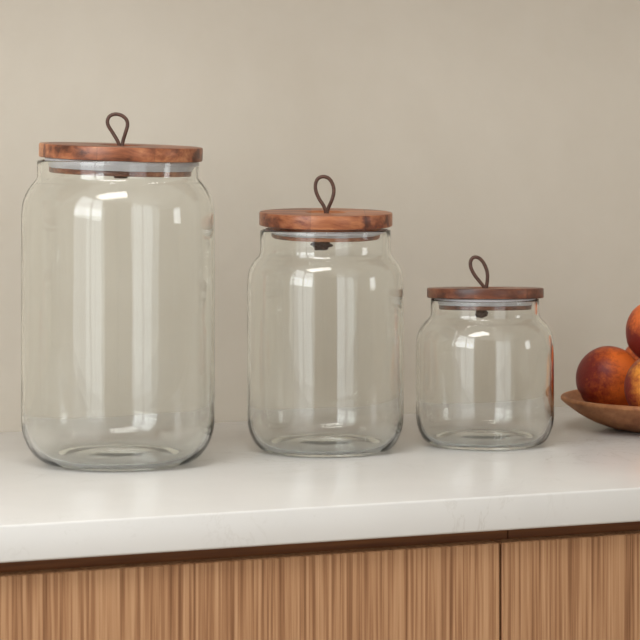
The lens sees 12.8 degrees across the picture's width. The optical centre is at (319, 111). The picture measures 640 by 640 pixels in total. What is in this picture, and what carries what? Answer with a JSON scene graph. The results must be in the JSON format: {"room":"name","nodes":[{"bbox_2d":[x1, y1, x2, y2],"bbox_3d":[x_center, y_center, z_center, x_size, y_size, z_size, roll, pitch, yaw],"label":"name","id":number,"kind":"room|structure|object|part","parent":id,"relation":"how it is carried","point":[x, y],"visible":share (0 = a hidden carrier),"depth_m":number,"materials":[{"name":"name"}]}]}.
{"room":"kitchen","nodes":[
{"label":"kitchen","id":0,"kind":"room"},
{"bbox_2d":[0,0,639,431],"bbox_3d":[0.115,-0.170,3.205,3.890,2.800,0.120,0,0,-23],"label":"wall","id":1,"kind":"structure","parent":0,"point":[505,133],"depth_m":3.12,"materials":[{"name":"beige paint"}]},
{"bbox_3d":[1.037,1.280,1.067,3.890,0.100,4.777,0,0,-23],"label":"floor","id":2,"kind":"structure","parent":0,"visible":0},
{"bbox_2d":[0,530,506,639],"bbox_3d":[-0.371,0.795,2.586,0.920,0.869,0.627,0,0,-23],"label":"base cabinet","id":3,"kind":"object","parent":2,"relation":"on","point":[440,586],"visible":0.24,"depth_m":2.39,"materials":[{"name":"brown wood"}]},
{"bbox_3d":[-0.262,0.400,2.332,0.920,0.079,0.018,0,0,-23],"label":"rail","id":4,"kind":"part","parent":3,"relation":"part of","materials":[{"name":"brown wood"}]},
{"bbox_2d":[0,406,639,562],"bbox_3d":[0.129,0.345,2.796,3.349,0.030,0.640,0,0,-23],"label":"countertop","id":5,"kind":"structure","parent":3,"relation":"on","point":[236,493],"depth_m":2.49,"materials":[{"name":"white stone"}]},
{"bbox_2d":[21,112,214,470],"bbox_3d":[-0.190,0.165,2.689,0.182,0.330,0.182,0,0,-42],"label":"storage jar","id":6,"kind":"object","parent":5,"relation":"on","point":[118,239],"visible":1,"depth_m":2.61,"materials":[{"name":"clear glass"}]},
{"bbox_2d":[247,175,403,456],"bbox_3d":[0.005,0.196,2.790,0.153,0.269,0.152,0,0,-30],"label":"storage jar","id":7,"kind":"object","parent":5,"relation":"on","point":[325,286],"visible":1,"depth_m":2.73,"materials":[{"name":"clear glass"}]},
{"bbox_2d":[416,255,553,449],"bbox_3d":[0.164,0.236,2.840,0.137,0.188,0.137,0,0,32],"label":"storage jar","id":8,"kind":"object","parent":5,"relation":"on","point":[485,354],"visible":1,"depth_m":2.79,"materials":[{"name":"clear glass"}]},
{"bbox_2d":[561,389,639,432],"bbox_3d":[0.379,0.313,2.990,0.253,0.033,0.253,0,0,0],"label":"fruit bowl","id":9,"kind":"object","parent":5,"relation":"on","point":[621,417],"visible":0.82,"depth_m":2.92,"materials":[{"name":"brown wood"}]},
{"bbox_2d":[576,346,635,405],"bbox_3d":[0.302,0.279,2.985,0.069,0.070,0.069,0,0,-1],"label":"peach","id":10,"kind":"object","parent":9,"relation":"in","point":[601,373],"visible":0.75,"depth_m":2.96,"materials":[{"name":"orange food"}]},
{"bbox_2d":[626,305,639,357],"bbox_3d":[0.352,0.230,2.985,0.065,0.067,0.068,0,0,0],"label":"peach","id":11,"kind":"object","parent":10,"relation":"on","point":[633,322],"visible":1,"depth_m":2.97,"materials":[{"name":"orange food"}]},
{"bbox_2d":[624,359,639,405],"bbox_3d":[0.344,0.281,2.915,0.067,0.069,0.068,0,0,-1],"label":"peach","id":12,"kind":"object","parent":9,"relation":"in","point":[632,379],"visible":0.91,"depth_m":2.90,"materials":[{"name":"orange food"}]},
{"bbox_2d":[626,346,639,360],"bbox_3d":[0.356,0.274,3.068,0.068,0.068,0.066,0,0,0],"label":"peach","id":13,"kind":"object","parent":9,"relation":"in","point":[628,349],"visible":0.06,"depth_m":3.05,"materials":[{"name":"orange food"}]},
{"bbox_2d":[493,521,639,639],"bbox_3d":[0.446,0.795,2.938,0.899,0.869,0.627,0,0,-23],"label":"base cabinet","id":14,"kind":"object","parent":2,"relation":"on","point":[578,582],"visible":0.33,"depth_m":2.50,"materials":[{"name":"brown wood"}]},
{"bbox_3d":[0.565,0.400,2.688,0.878,0.079,0.018,0,0,-23],"label":"rail","id":15,"kind":"part","parent":14,"relation":"part of","materials":[{"name":"brown wood"}]}
]}

